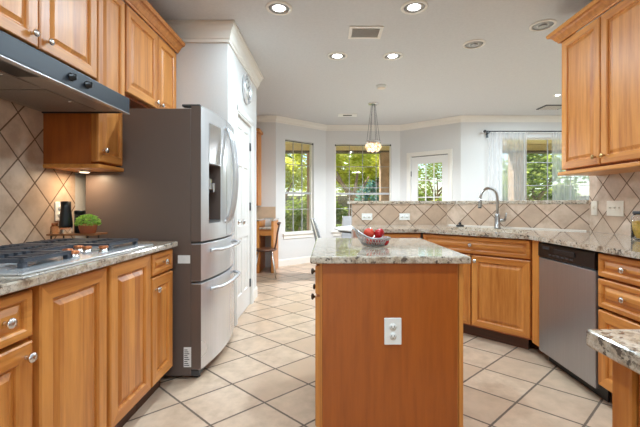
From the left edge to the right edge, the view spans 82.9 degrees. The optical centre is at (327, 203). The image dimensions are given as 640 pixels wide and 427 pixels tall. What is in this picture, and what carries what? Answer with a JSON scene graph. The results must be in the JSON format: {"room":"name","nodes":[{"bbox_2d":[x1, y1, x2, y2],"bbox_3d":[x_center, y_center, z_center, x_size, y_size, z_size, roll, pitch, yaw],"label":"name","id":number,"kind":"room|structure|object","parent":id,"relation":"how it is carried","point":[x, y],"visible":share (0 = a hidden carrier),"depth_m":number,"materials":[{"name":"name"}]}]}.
{"room":"kitchen","nodes":[
{"label":"kitchen","id":0,"kind":"room"},
{"bbox_2d":[0,99,85,245],"bbox_3d":[-1.736,-0.225,-0.070,0.148,2.750,6.860,0,0,0],"label":"tile backsplash","id":1,"kind":"structure","parent":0,"point":[29,191],"depth_m":2.01,"materials":[{"name":"tile"}]},
{"bbox_2d":[0,0,96,78],"bbox_3d":[-1.490,-1.030,1.656,0.357,0.640,0.911,0,0,0],"label":"upper cabinet","id":2,"kind":"object","parent":1,"relation":"attached to","point":[65,31],"visible":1,"depth_m":1.81,"materials":[{"name":"brown wood"}]},
{"bbox_2d":[0,30,129,114],"bbox_3d":[-1.395,-0.614,1.655,0.530,0.188,0.910,0,0,0],"label":"range hood","id":3,"kind":"object","parent":2,"relation":"attached to","point":[31,78],"visible":1,"depth_m":1.67,"materials":[{"name":"metal"}]},
{"bbox_2d":[124,0,184,53],"bbox_3d":[-1.304,-1.381,2.108,0.074,0.088,2.216,0,0,0],"label":"crown molding","id":4,"kind":"structure","parent":2,"relation":"attached to","point":[143,8],"depth_m":2.75,"materials":[{"name":"brown wood"}]},
{"bbox_2d":[55,202,60,220],"bbox_3d":[-1.657,0.045,2.235,0.009,0.118,0.072,0,0,0],"label":"wall outlet","id":5,"kind":"object","parent":1,"relation":"attached to","point":[57,204],"visible":0.47,"depth_m":2.21,"materials":[{"name":"white plastic"}]},
{"bbox_2d":[43,0,124,171],"bbox_3d":[-1.490,-0.780,2.261,0.357,1.140,0.304,0,0,0],"label":"upper cabinet","id":6,"kind":"object","parent":1,"relation":"attached to","point":[73,142],"visible":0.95,"depth_m":2.14,"materials":[{"name":"brown wood"}]},
{"bbox_2d":[78,170,90,172],"bbox_3d":[-1.520,-0.202,2.260,0.068,0.014,0.068,0,0,0],"label":"light","id":7,"kind":"object","parent":6,"relation":"attached to","point":[80,171],"visible":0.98,"depth_m":2.24,"materials":[{"name":"white plastic"}]},
{"bbox_2d":[125,4,175,108],"bbox_3d":[-1.490,-1.042,2.809,0.357,0.615,0.813,0,0,0],"label":"upper cabinet","id":8,"kind":"object","parent":1,"relation":"attached to","point":[150,63],"visible":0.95,"depth_m":2.70,"materials":[{"name":"brown wood"}]},
{"bbox_2d":[166,43,213,111],"bbox_3d":[-1.340,-0.225,3.280,0.660,2.750,0.120,0,0,0],"label":"wall","id":9,"kind":"structure","parent":0,"point":[194,61],"depth_m":3.22,"materials":[{"name":"paint"}]},
{"bbox_2d":[143,20,233,42],"bbox_3d":[-1.242,-1.517,3.182,0.855,0.164,0.075,0,0,0],"label":"trim","id":10,"kind":"structure","parent":9,"relation":"attached to","point":[189,31],"depth_m":3.18,"materials":[{"name":"paint"}]},
{"bbox_2d":[214,43,255,303],"bbox_3d":[-0.950,-0.225,3.860,0.120,2.750,1.280,0,0,0],"label":"wall","id":11,"kind":"structure","parent":0,"point":[229,72],"depth_m":3.34,"materials":[{"name":"paint"}]},
{"bbox_2d":[234,101,253,325],"bbox_3d":[-0.877,0.090,3.825,0.023,2.120,0.830,0,0,0],"label":"trim","id":12,"kind":"structure","parent":11,"relation":"attached to","point":[238,110],"depth_m":3.67,"materials":[{"name":"paint"}]},
{"bbox_2d":[238,117,250,317],"bbox_3d":[-0.878,0.135,3.830,0.105,2.018,0.652,0,0,0],"label":"door","id":13,"kind":"structure","parent":11,"relation":"in","point":[244,145],"depth_m":3.84,"materials":[{"name":"paint"}]},
{"bbox_2d":[228,20,263,88],"bbox_3d":[-0.852,-1.517,3.860,0.075,0.164,1.430,0,0,0],"label":"trim","id":14,"kind":"structure","parent":11,"relation":"attached to","point":[236,42],"depth_m":3.67,"materials":[{"name":"paint"}]},
{"bbox_2d":[242,74,251,103],"bbox_3d":[-0.871,-1.235,3.900,0.036,0.316,0.316,0,0,0],"label":"wall clock","id":15,"kind":"object","parent":11,"relation":"attached to","point":[246,83],"visible":1,"depth_m":3.86,"materials":[{"name":"metal"}]},
{"bbox_2d":[254,286,257,299],"bbox_3d":[-0.883,1.085,4.372,0.014,0.130,0.255,0,0,0],"label":"baseboard","id":16,"kind":"structure","parent":11,"relation":"attached to","point":[255,288],"depth_m":4.40,"materials":[{"name":"paint"}]},
{"bbox_2d":[256,122,275,266],"bbox_3d":[-1.575,-0.225,6.670,1.250,2.750,0.140,0,0,0],"label":"wall","id":17,"kind":"structure","parent":0,"point":[268,139],"depth_m":6.60,"materials":[{"name":"paint"}]},
{"bbox_2d":[256,128,262,205],"bbox_3d":[-1.683,-0.640,6.409,1.015,1.340,0.378,0,0,0],"label":"upper cabinet","id":18,"kind":"object","parent":17,"relation":"attached to","point":[259,132],"visible":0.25,"depth_m":6.33,"materials":[{"name":"brown wood"}]},
{"bbox_2d":[256,115,276,121],"bbox_3d":[-1.564,-1.545,6.569,1.272,0.110,0.060,0,0,0],"label":"trim","id":19,"kind":"structure","parent":17,"relation":"attached to","point":[259,118],"depth_m":6.57,"materials":[{"name":"paint"}]},
{"bbox_2d":[276,122,325,259],"bbox_3d":[-0.522,-0.225,7.059,1.249,2.750,0.140,0,0,-41],"label":"wall","id":20,"kind":"structure","parent":0,"point":[295,247],"depth_m":6.99,"materials":[{"name":"paint"}]},
{"bbox_2d":[278,256,310,266],"bbox_3d":[-0.490,1.085,6.984,1.198,0.130,0.015,0,0,-41],"label":"baseboard","id":21,"kind":"structure","parent":20,"relation":"attached to","point":[299,260],"depth_m":6.84,"materials":[{"name":"paint"}]},
{"bbox_2d":[283,140,313,238],"bbox_3d":[-0.558,-0.277,6.976,0.795,1.854,0.160,0,0,-41],"label":"window","id":22,"kind":"structure","parent":20,"relation":"in","point":[293,234],"depth_m":7.08,"materials":[{"name":"paint"}]},
{"bbox_2d":[276,116,326,130],"bbox_3d":[-0.484,-1.545,6.960,1.221,0.110,0.061,0,0,-41],"label":"trim","id":23,"kind":"structure","parent":20,"relation":"attached to","point":[279,119],"depth_m":6.93,"materials":[{"name":"paint"}]},
{"bbox_2d":[285,140,561,143],"bbox_3d":[1.000,-1.500,7.930,14.000,0.100,2.340,0,0,0],"label":"trim","id":24,"kind":"structure","parent":20,"relation":"attached to","point":[503,141],"depth_m":8.54,"materials":[{"name":"paint"}]},
{"bbox_2d":[123,0,592,124],"bbox_3d":[1.500,-1.700,2.010,9.400,0.200,11.220,0,0,0],"label":"ceiling","id":25,"kind":"structure","parent":0,"point":[517,70],"depth_m":3.93,"materials":[{"name":"paint"}]},
{"bbox_2d":[266,1,291,15],"bbox_3d":[-0.400,-1.595,2.955,0.218,0.009,0.218,0,0,0],"label":"recessed light","id":26,"kind":"object","parent":25,"relation":"in","point":[280,8],"visible":1,"depth_m":2.95,"materials":[{"name":"paint"}]},
{"bbox_2d":[327,52,346,59],"bbox_3d":[0.100,-1.595,3.910,0.218,0.009,0.218,0,0,0],"label":"recessed light","id":27,"kind":"object","parent":25,"relation":"in","point":[334,55],"visible":1,"depth_m":3.90,"materials":[{"name":"paint"}]},
{"bbox_2d":[338,114,356,116],"bbox_3d":[0.350,-1.594,6.500,0.340,0.011,0.180,0,0,0],"label":"ceiling vent","id":28,"kind":"object","parent":25,"relation":"in","point":[339,115],"visible":1,"depth_m":6.50,"materials":[{"name":"white plastic"}]},
{"bbox_2d":[348,26,383,38],"bbox_3d":[0.348,-1.594,3.370,0.310,0.010,0.240,0,0,0],"label":"ceiling vent","id":29,"kind":"object","parent":25,"relation":"in","point":[355,32],"visible":1,"depth_m":3.37,"materials":[{"name":"metal"}]},
{"bbox_2d":[365,102,381,151],"bbox_3d":[0.720,-1.215,5.760,0.266,0.768,0.250,0,0,0],"label":"pendant light","id":30,"kind":"object","parent":25,"relation":"hanging from","point":[371,145],"visible":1,"depth_m":5.71,"materials":[{"name":"glass"}]},
{"bbox_2d":[376,84,385,89],"bbox_3d":[0.720,-1.579,4.890,0.136,0.040,0.136,0,0,0],"label":"smoke detector","id":31,"kind":"object","parent":25,"relation":"attached to","point":[379,86],"visible":1,"depth_m":4.85,"materials":[{"name":"white plastic"}]},
{"bbox_2d":[383,52,402,59],"bbox_3d":[0.700,-1.595,3.910,0.218,0.009,0.218,0,0,0],"label":"recessed light","id":32,"kind":"object","parent":25,"relation":"in","point":[390,55],"visible":1,"depth_m":3.90,"materials":[{"name":"paint"}]},
{"bbox_2d":[401,0,427,14],"bbox_3d":[0.700,-1.595,2.940,0.218,0.009,0.218,0,0,0],"label":"recessed light","id":33,"kind":"object","parent":25,"relation":"in","point":[412,7],"visible":1,"depth_m":2.93,"materials":[{"name":"paint"}]},
{"bbox_2d":[462,39,485,48],"bbox_3d":[1.460,-1.590,3.620,0.218,0.019,0.218,0,0,0],"label":"recessed light","id":34,"kind":"object","parent":25,"relation":"in","point":[476,43],"visible":1,"depth_m":3.60,"materials":[{"name":"paint"}]},
{"bbox_2d":[529,19,556,30],"bbox_3d":[1.920,-1.590,3.236,0.218,0.019,0.218,0,0,0],"label":"recessed light","id":35,"kind":"object","parent":25,"relation":"in","point":[545,24],"visible":1,"depth_m":3.22,"materials":[{"name":"paint"}]},
{"bbox_2d":[536,105,561,109],"bbox_3d":[3.690,-1.592,5.970,0.360,0.015,0.280,0,0,0],"label":"ceiling vent","id":36,"kind":"object","parent":25,"relation":"in","point":[545,107],"visible":0.84,"depth_m":5.94,"materials":[{"name":"grey plastic"}]},
{"bbox_2d":[326,131,399,237],"bbox_3d":[0.715,-0.225,7.450,1.510,2.750,0.140,0,0,0],"label":"wall","id":37,"kind":"structure","parent":0,"point":[332,137],"depth_m":7.38,"materials":[{"name":"paint"}]},
{"bbox_2d":[332,146,390,235],"bbox_3d":[0.715,-0.284,7.410,1.270,1.869,0.160,0,0,0],"label":"window","id":38,"kind":"structure","parent":37,"relation":"in","point":[335,233],"depth_m":7.45,"materials":[{"name":"paint"}]},
{"bbox_2d":[326,125,399,130],"bbox_3d":[0.715,-1.545,7.349,1.510,0.110,0.060,0,0,0],"label":"trim","id":39,"kind":"structure","parent":37,"relation":"attached to","point":[329,127],"depth_m":7.35,"materials":[{"name":"paint"}]},
{"bbox_2d":[335,144,390,145],"bbox_3d":[0.715,-1.200,7.402,1.146,0.032,0.034,0,0,0],"label":"tension rod","id":40,"kind":"object","parent":37,"relation":"attached to","point":[335,144],"visible":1,"depth_m":7.40,"materials":[{"name":"black metal"}]},
{"bbox_2d":[123,263,611,426],"bbox_3d":[1.500,1.210,2.000,9.400,0.120,11.200,0,0,0],"label":"floor","id":41,"kind":"structure","parent":0,"point":[264,376],"depth_m":2.32,"materials":[{"name":"tile"}]},
{"bbox_2d":[0,289,37,426],"bbox_3d":[-1.305,0.710,0.967,0.724,0.879,0.493,0,0,0],"label":"base cabinet","id":42,"kind":"object","parent":41,"relation":"on","point":[17,357],"visible":1,"depth_m":1.14,"materials":[{"name":"brown wood"}]},
{"bbox_2d":[0,241,177,295],"bbox_3d":[-1.309,0.252,1.498,0.718,0.032,1.595,0,0,0],"label":"countertop","id":43,"kind":"structure","parent":42,"relation":"on","point":[8,284],"depth_m":1.37,"materials":[{"name":"stone"}]},
{"bbox_2d":[0,238,152,275],"bbox_3d":[-1.270,0.213,1.630,0.540,0.044,0.890,0,0,0],"label":"gas cooktop","id":44,"kind":"object","parent":43,"relation":"in","point":[20,259],"visible":1,"depth_m":1.54,"materials":[{"name":"metal"}]},
{"bbox_2d":[46,232,107,238],"bbox_3d":[-1.505,0.205,2.178,0.280,0.060,0.135,0,0,0],"label":"shelf","id":45,"kind":"object","parent":43,"relation":"on","point":[72,233],"visible":0.64,"depth_m":2.11,"materials":[{"name":"brown wood"}]},
{"bbox_2d":[50,223,58,233],"bbox_3d":[-1.615,0.144,2.140,0.044,0.062,0.044,0,0,0],"label":"spice jar","id":46,"kind":"object","parent":45,"relation":"on","point":[54,229],"visible":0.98,"depth_m":2.12,"materials":[{"name":"orange glass"}]},
{"bbox_2d":[59,201,72,233],"bbox_3d":[-1.560,0.079,2.155,0.068,0.192,0.068,0,0,0],"label":"pepper mill","id":47,"kind":"object","parent":45,"relation":"on","point":[65,220],"visible":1,"depth_m":2.13,"materials":[{"name":"black plastic"}]},
{"bbox_2d":[74,210,85,232],"bbox_3d":[-1.515,0.107,2.210,0.059,0.136,0.059,0,0,0],"label":"canister","id":48,"kind":"object","parent":45,"relation":"on","point":[77,213],"visible":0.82,"depth_m":2.19,"materials":[{"name":"black plastic"}]},
{"bbox_2d":[74,214,101,233],"bbox_3d":[-1.429,0.116,2.152,0.138,0.118,0.142,0,0,0],"label":"potted plant","id":49,"kind":"object","parent":45,"relation":"on","point":[84,228],"visible":1,"depth_m":2.12,"materials":[{"name":"green plant"}]},
{"bbox_2d":[24,254,150,426],"bbox_3d":[-1.321,0.710,1.608,0.692,0.879,0.785,0,0,0],"label":"base cabinet","id":50,"kind":"object","parent":41,"relation":"on","point":[91,336],"visible":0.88,"depth_m":1.51,"materials":[{"name":"brown wood"}]},
{"bbox_2d":[136,249,172,411],"bbox_3d":[-1.305,0.710,2.143,0.724,0.879,0.281,0,0,0],"label":"base cabinet","id":51,"kind":"object","parent":41,"relation":"on","point":[161,261],"visible":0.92,"depth_m":2.12,"materials":[{"name":"brown wood"}]},
{"bbox_2d":[86,104,240,376],"bbox_3d":[-1.139,0.246,2.777,0.891,1.805,0.835,0,0,0],"label":"refrigerator","id":52,"kind":"object","parent":41,"relation":"on","point":[179,181],"visible":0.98,"depth_m":2.36,"materials":[{"name":"metal"}]},
{"bbox_2d":[184,351,188,365],"bbox_3d":[-0.921,1.002,2.362,0.033,0.105,0.001,0,0,0],"label":"print","id":53,"kind":"object","parent":52,"relation":"attached to","point":[186,353],"depth_m":2.36,"materials":[{"name":"grey plastic"}]},
{"bbox_2d":[256,207,278,272],"bbox_3d":[-1.542,0.600,6.297,1.295,1.099,0.604,0,0,0],"label":"desk","id":54,"kind":"object","parent":41,"relation":"on","point":[262,230],"visible":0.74,"depth_m":6.23,"materials":[{"name":"brown wood"}]},
{"bbox_2d":[256,222,280,279],"bbox_3d":[-0.952,0.716,5.665,0.437,0.870,0.370,0,0,-9],"label":"desk chair","id":55,"kind":"object","parent":41,"relation":"on","point":[261,249],"visible":0.86,"depth_m":5.56,"materials":[{"name":"brown wood"}]},
{"bbox_2d":[310,218,321,241],"bbox_3d":[0.011,0.687,5.720,0.561,0.928,0.470,0,0,0],"label":"dining chair","id":56,"kind":"object","parent":41,"relation":"on","point":[316,231],"visible":0.23,"depth_m":5.51,"materials":[{"name":"grey fabric"}]},
{"bbox_2d":[335,226,350,232],"bbox_3d":[0.760,0.763,5.780,1.300,0.771,1.300,0,0,0],"label":"dining table","id":57,"kind":"object","parent":41,"relation":"on","point":[344,229],"visible":0.2,"depth_m":5.59,"materials":[{"name":"white plastic"}]},
{"bbox_2d":[341,216,350,237],"bbox_3d":[0.434,0.687,6.557,0.470,0.928,0.561,0,0,14],"label":"dining chair","id":58,"kind":"object","parent":41,"relation":"on","point":[346,220],"visible":0.12,"depth_m":6.76,"materials":[{"name":"grey fabric"}]},
{"bbox_2d":[311,264,462,426],"bbox_3d":[0.264,0.710,2.070,0.708,0.879,0.850,0,0,0],"label":"kitchen island","id":59,"kind":"object","parent":41,"relation":"on","point":[361,381],"visible":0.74,"depth_m":1.65,"materials":[{"name":"brown wood"}]},
{"bbox_2d":[310,238,470,263],"bbox_3d":[0.282,0.253,2.075,0.724,0.034,0.901,0,0,0],"label":"island countertop","id":60,"kind":"structure","parent":59,"relation":"on","point":[325,250],"depth_m":1.73,"materials":[{"name":"stone"}]},
{"bbox_2d":[353,228,390,246],"bbox_3d":[0.246,0.182,2.020,0.209,0.104,0.135,0,0,0],"label":"fruit basket","id":61,"kind":"object","parent":60,"relation":"on","point":[358,233],"visible":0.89,"depth_m":1.98,"materials":[{"name":"silver metal"}]},
{"label":"apple","id":62,"kind":"object","parent":61,"relation":"in","visible":0},
{"bbox_2d":[364,227,373,236],"bbox_3d":[0.228,0.159,2.016,0.058,0.058,0.058,0,0,-4],"label":"apple","id":63,"kind":"object","parent":62,"relation":"on","point":[369,232],"visible":0.84,"depth_m":1.99,"materials":[{"name":"food"}]},
{"label":"apple","id":64,"kind":"object","parent":61,"relation":"in","visible":0},
{"bbox_2d":[374,228,383,237],"bbox_3d":[0.285,0.161,2.021,0.056,0.059,0.058,0,0,-37],"label":"apple","id":65,"kind":"object","parent":64,"relation":"on","point":[379,232],"visible":0.96,"depth_m":2.00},
{"bbox_2d":[384,318,400,344],"bbox_3d":[0.294,0.577,1.639,0.078,0.122,0.009,0,0,0],"label":"wall outlet","id":66,"kind":"object","parent":59,"relation":"attached to","point":[392,326],"visible":1,"depth_m":1.64,"materials":[{"name":"white plastic"}]},
{"bbox_2d":[389,323,396,330],"bbox_3d":[0.294,0.556,1.637,0.033,0.033,0.003,0,0,0],"label":"socket","id":67,"kind":"object","parent":66,"relation":"attached to","point":[392,326],"depth_m":1.64,"materials":[{"name":"white plastic"}]},
{"bbox_2d":[389,333,396,339],"bbox_3d":[0.294,0.598,1.637,0.033,0.033,0.003,0,0,0],"label":"socket","id":68,"kind":"object","parent":66,"relation":"attached to","point":[392,336],"depth_m":1.64,"materials":[{"name":"white plastic"}]},
{"bbox_2d":[354,231,419,237],"bbox_3d":[0.585,0.710,3.717,0.599,0.879,0.656,0,0,0],"label":"base cabinet","id":69,"kind":"object","parent":41,"relation":"on","point":[392,235],"visible":0.02,"depth_m":3.42,"materials":[{"name":"red wood"}]},
{"bbox_2d":[423,233,540,349],"bbox_3d":[1.418,0.710,3.196,0.568,0.879,1.069,0,0,-45],"label":"base cabinet","id":70,"kind":"object","parent":41,"relation":"on","point":[497,281],"depth_m":2.93,"materials":[{"name":"red wood"}]},
{"bbox_2d":[351,225,639,258],"bbox_3d":[1.256,0.252,2.620,1.988,0.032,2.840,0,0,0],"label":"countertop","id":71,"kind":"structure","parent":70,"relation":"on","point":[616,244],"depth_m":2.80,"materials":[{"name":"stone"}]},
{"bbox_2d":[478,187,506,227],"bbox_3d":[1.592,0.034,3.530,0.295,0.402,0.070,0,0,-7],"label":"faucet","id":72,"kind":"object","parent":71,"relation":"on","point":[498,220],"visible":0.99,"depth_m":3.52,"materials":[{"name":"silver metal"}]},
{"bbox_2d":[631,211,639,239],"bbox_3d":[2.075,0.141,2.385,0.124,0.188,0.124,0,0,0],"label":"pasta jar","id":73,"kind":"object","parent":71,"relation":"on","point":[635,218],"visible":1,"depth_m":2.37,"materials":[{"name":"clear glass"}]},
{"bbox_2d":[538,242,609,401],"bbox_3d":[1.853,0.712,2.373,0.634,0.872,0.561,0,0,0],"label":"dishwasher","id":74,"kind":"object","parent":41,"relation":"on","point":[568,276],"visible":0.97,"depth_m":2.31,"materials":[{"name":"grey metal"}]},
{"bbox_2d":[598,253,639,392],"bbox_3d":[1.887,0.710,1.883,0.736,0.879,0.411,0,0,0],"label":"base cabinet","id":75,"kind":"object","parent":41,"relation":"on","point":[619,289],"visible":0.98,"depth_m":1.96,"materials":[{"name":"red wood"}]},
{"bbox_2d":[612,360,639,426],"bbox_3d":[0.957,0.710,0.028,0.887,0.879,1.255,0,0,0],"label":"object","id":76,"kind":"structure","parent":41,"relation":"on","point":[625,382],"depth_m":0.62,"materials":[{"name":"red wood"}]},
{"bbox_2d":[586,329,639,373],"bbox_3d":[0.969,0.253,0.019,0.962,0.034,1.338,0,0,0],"label":"countertop","id":77,"kind":"structure","parent":76,"relation":"on","point":[622,346],"depth_m":0.63,"materials":[{"name":"stone"}]},
{"bbox_2d":[400,122,460,200],"bbox_3d":[1.970,-0.225,7.060,1.279,2.750,0.140,0,0,39],"label":"wall","id":78,"kind":"structure","parent":0,"point":[447,136],"depth_m":6.92,"materials":[{"name":"paint"}]},
{"bbox_2d":[411,154,447,200],"bbox_3d":[1.963,0.102,7.017,0.755,2.079,0.055,0,0,39],"label":"door","id":79,"kind":"structure","parent":78,"relation":"in","point":[443,158],"depth_m":7.01,"materials":[{"name":"paint"}]},
{"bbox_2d":[407,149,451,200],"bbox_3d":[1.937,0.065,6.980,0.920,2.170,0.023,0,0,39],"label":"trim","id":80,"kind":"structure","parent":78,"relation":"attached to","point":[445,151],"depth_m":6.93,"materials":[{"name":"paint"}]},
{"bbox_2d":[400,115,460,130],"bbox_3d":[1.934,-1.545,6.959,1.251,0.110,0.060,0,0,39],"label":"trim","id":81,"kind":"structure","parent":78,"relation":"attached to","point":[456,119],"depth_m":6.92,"materials":[{"name":"paint"}]},
{"bbox_2d":[351,204,588,238],"bbox_3d":[1.433,0.576,3.822,2.401,1.149,0.585,0,0,25],"label":"wall","id":82,"kind":"structure","parent":0,"point":[552,216],"depth_m":3.81,"materials":[{"name":"tile"}]},
{"bbox_2d":[362,213,371,219],"bbox_3d":[0.435,0.142,4.037,0.118,0.074,0.009,0,0,0],"label":"wall outlet","id":83,"kind":"object","parent":82,"relation":"attached to","point":[365,216],"visible":1,"depth_m":4.04,"materials":[{"name":"white plastic"}]},
{"bbox_2d":[352,204,446,224],"bbox_3d":[0.801,0.118,4.046,1.063,0.234,0.008,0,0,0],"label":"tile backsplash","id":84,"kind":"structure","parent":82,"relation":"attached to","point":[382,214],"depth_m":4.04,"materials":[{"name":"tile"}]},
{"bbox_2d":[399,213,409,219],"bbox_3d":[0.855,0.142,4.037,0.118,0.074,0.009,0,0,0],"label":"wall outlet","id":85,"kind":"object","parent":82,"relation":"attached to","point":[402,216],"visible":1,"depth_m":4.04,"materials":[{"name":"white plastic"}]},
{"bbox_2d":[347,200,588,203],"bbox_3d":[1.527,-0.017,3.920,2.758,0.034,0.867,0,0,24],"label":"bar","id":86,"kind":"object","parent":82,"relation":"on","point":[518,201],"visible":0.84,"depth_m":3.79,"materials":[{"name":"stone"}]},
{"bbox_2d":[449,224,586,230],"bbox_3d":[1.786,0.230,3.575,0.011,0.010,1.267,0,0,-44],"label":"trim","id":87,"kind":"structure","parent":82,"relation":"attached to","point":[449,224],"depth_m":3.45,"materials":[{"name":"stone"}]},
{"bbox_2d":[447,204,588,230],"bbox_3d":[1.790,0.118,3.584,1.310,0.234,0.008,0,0,45],"label":"tile backsplash","id":88,"kind":"structure","parent":82,"relation":"attached to","point":[552,216],"depth_m":3.47,"materials":[{"name":"tile"}]},
{"bbox_2d":[461,122,561,200],"bbox_3d":[4.240,-0.225,6.670,3.640,2.750,0.140,0,0,0],"label":"wall","id":89,"kind":"structure","parent":0,"point":[481,156],"depth_m":6.60,"materials":[{"name":"paint"}]},
{"bbox_2d":[461,115,561,121],"bbox_3d":[4.229,-1.545,6.569,3.662,0.110,0.060,0,0,0],"label":"trim","id":90,"kind":"structure","parent":89,"relation":"attached to","point":[464,118],"depth_m":6.57,"materials":[{"name":"paint"}]},
{"bbox_2d":[483,130,561,137],"bbox_3d":[4.015,-1.270,6.535,2.450,0.130,0.127,0,0,0],"label":"curtain rod","id":91,"kind":"object","parent":89,"relation":"attached to","point":[484,131],"visible":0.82,"depth_m":6.49,"materials":[{"name":"black metal"}]},
{"bbox_2d":[502,138,588,199],"bbox_3d":[4.050,-0.289,6.630,1.860,1.839,0.160,0,0,0],"label":"window","id":92,"kind":"structure","parent":89,"relation":"in","point":[524,139],"depth_m":6.67,"materials":[{"name":"paint"}]},
{"bbox_2d":[589,0,639,235],"bbox_3d":[2.316,-0.225,-0.190,0.128,2.750,6.620,0,0,0],"label":"wall","id":93,"kind":"structure","parent":0,"point":[625,187],"depth_m":2.85,"materials":[{"name":"tile"}]},
{"bbox_2d":[546,0,639,175],"bbox_3d":[2.057,-0.830,2.605,0.404,1.190,0.950,0,0,0],"label":"upper cabinet","id":94,"kind":"object","parent":93,"relation":"attached to","point":[601,61],"depth_m":2.55,"materials":[{"name":"red wood"}]},
{"bbox_2d":[591,201,597,214],"bbox_3d":[2.243,0.035,3.055,0.016,0.120,0.072,0,0,0],"label":"light switch","id":95,"kind":"object","parent":93,"relation":"attached to","point":[594,204],"visible":1,"depth_m":3.05,"materials":[{"name":"beige plastic"}]},
{"bbox_2d":[589,171,639,235],"bbox_3d":[2.256,-0.037,1.820,0.008,0.546,2.600,0,0,0],"label":"tile backsplash","id":96,"kind":"structure","parent":93,"relation":"attached to","point":[625,187],"depth_m":2.85,"materials":[{"name":"tile"}]},
{"bbox_2d":[607,201,623,215],"bbox_3d":[2.243,0.035,2.835,0.016,0.120,0.168,0,0,0],"label":"light switch","id":97,"kind":"object","parent":93,"relation":"attached to","point":[614,208],"visible":1,"depth_m":2.83,"materials":[{"name":"beige plastic"}]},
{"label":"outside","id":98,"kind":"structure","parent":0,"visible":0},
{"bbox_3d":[5.000,1.310,33.875,70.000,0.120,52.250,0,0,0],"label":"lawn","id":99,"kind":"structure","parent":98,"visible":0},
{"bbox_2d":[285,154,305,183],"bbox_3d":[-3.080,-1.471,17.517,4.347,5.441,2.498,0,0,0],"label":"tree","id":100,"kind":"object","parent":99,"relation":"on","point":[289,156],"visible":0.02,"depth_m":16.91,"materials":[{"name":"green plant"}]},
{"bbox_2d":[285,154,306,199],"bbox_3d":[-1.707,-0.681,13.069,2.454,3.861,2.549,0,0,16],"label":"tree","id":101,"kind":"object","parent":99,"relation":"on","point":[288,168],"visible":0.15,"depth_m":12.82,"materials":[{"name":"green plant"}]},
{"bbox_2d":[285,196,306,231],"bbox_3d":[-0.854,0.540,10.817,1.213,1.549,1.436,0,0,41],"label":"shrub","id":102,"kind":"object","parent":99,"relation":"on","point":[288,213],"visible":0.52,"depth_m":10.50,"materials":[{"name":"green plant"}]},
{"bbox_2d":[298,189,348,221],"bbox_3d":[-0.172,0.050,20.550,3.075,2.534,1.169,0,0,-14],"label":"shrub","id":103,"kind":"object","parent":99,"relation":"on","point":[344,212],"visible":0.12,"depth_m":20.47,"materials":[{"name":"green plant"}]},
{"bbox_2d":[336,154,378,215],"bbox_3d":[1.014,-0.811,12.529,3.070,4.153,2.636,0,0,-38],"label":"tree","id":104,"kind":"object","parent":99,"relation":"on","point":[342,173],"visible":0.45,"depth_m":12.06,"materials":[{"name":"green plant"}]},
{"bbox_2d":[354,179,378,200],"bbox_3d":[1.214,0.282,10.236,1.072,1.948,0.928,0,0,0],"label":"shrub","id":105,"kind":"object","parent":99,"relation":"on","point":[370,190],"visible":0.13,"depth_m":10.11,"materials":[{"name":"green plant"}]},
{"bbox_2d":[336,154,423,200],"bbox_3d":[2.036,-0.885,17.162,4.999,4.821,2.268,0,0,-11],"label":"tree","id":106,"kind":"object","parent":99,"relation":"on","point":[377,178],"visible":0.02,"depth_m":16.95,"materials":[{"name":"green plant"}]},
{"bbox_2d":[418,163,441,200],"bbox_3d":[4.286,-0.879,14.425,2.797,4.258,2.934,0,0,30],"label":"tree","id":107,"kind":"object","parent":99,"relation":"on","point":[429,166],"visible":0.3,"depth_m":14.38,"materials":[{"name":"green plant"}]},
{"bbox_2d":[418,187,441,200],"bbox_3d":[6.146,-0.089,20.664,3.474,2.849,1.448,0,0,0],"label":"shrub","id":108,"kind":"object","parent":99,"relation":"on","point":[429,194],"visible":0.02,"depth_m":20.36,"materials":[{"name":"green plant"}]},
{"bbox_2d":[285,196,588,223],"bbox_3d":[3.000,0.364,21.975,44.000,1.730,0.090,0,0,0],"label":"fence","id":109,"kind":"object","parent":99,"relation":"on","point":[342,200],"visible":0.02,"depth_m":21.98,"materials":[{"name":"brown wood"}]},
{"bbox_2d":[502,154,588,199],"bbox_3d":[7.646,-0.873,12.402,2.706,4.245,4.953,0,0,-34],"label":"tree","id":110,"kind":"object","parent":99,"relation":"on","point":[536,173],"visible":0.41,"depth_m":12.30,"materials":[{"name":"green plant"}]},
{"bbox_2d":[530,179,580,199],"bbox_3d":[13.075,-0.088,20.484,2.951,2.691,1.344,0,0,0],"label":"shrub","id":111,"kind":"object","parent":99,"relation":"on","point":[559,192],"visible":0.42,"depth_m":20.26,"materials":[{"name":"green plant"}]},
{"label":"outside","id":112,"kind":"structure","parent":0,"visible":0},
{"bbox_3d":[1.000,1.214,8.075,14.000,0.068,2.650,0,0,0],"label":"patio","id":113,"kind":"object","parent":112,"visible":0},
{"bbox_2d":[307,152,308,230],"bbox_3d":[-0.360,-0.030,8.850,0.360,2.420,0.360,0,0,0],"label":"pillar","id":114,"kind":"structure","parent":113,"relation":"on","point":[307,152],"depth_m":8.70,"materials":[{"name":"stone"}]},
{"bbox_2d":[285,144,561,149],"bbox_3d":[1.000,-1.369,8.850,14.000,0.159,0.200,0,0,0],"label":"beam","id":115,"kind":"structure","parent":114,"relation":"on","point":[287,146],"depth_m":8.75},
{"bbox_2d":[285,150,561,153],"bbox_3d":[1.000,-1.267,8.845,14.000,0.044,0.250,0,0,0],"label":"trim","id":116,"kind":"structure","parent":115,"relation":"attached to","point":[286,151],"depth_m":8.72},
{"bbox_2d":[379,152,388,200],"bbox_3d":[1.420,-0.030,8.850,0.360,2.420,0.360,0,0,0],"label":"pillar","id":117,"kind":"structure","parent":113,"relation":"on","point":[383,156],"depth_m":8.70,"materials":[{"name":"paint"}]},
{"bbox_2d":[508,152,525,200],"bbox_3d":[4.620,-0.030,8.850,0.360,2.420,0.360,0,0,0],"label":"pillar","id":118,"kind":"structure","parent":113,"relation":"on","point":[515,170],"depth_m":8.70,"materials":[{"name":"paint"}]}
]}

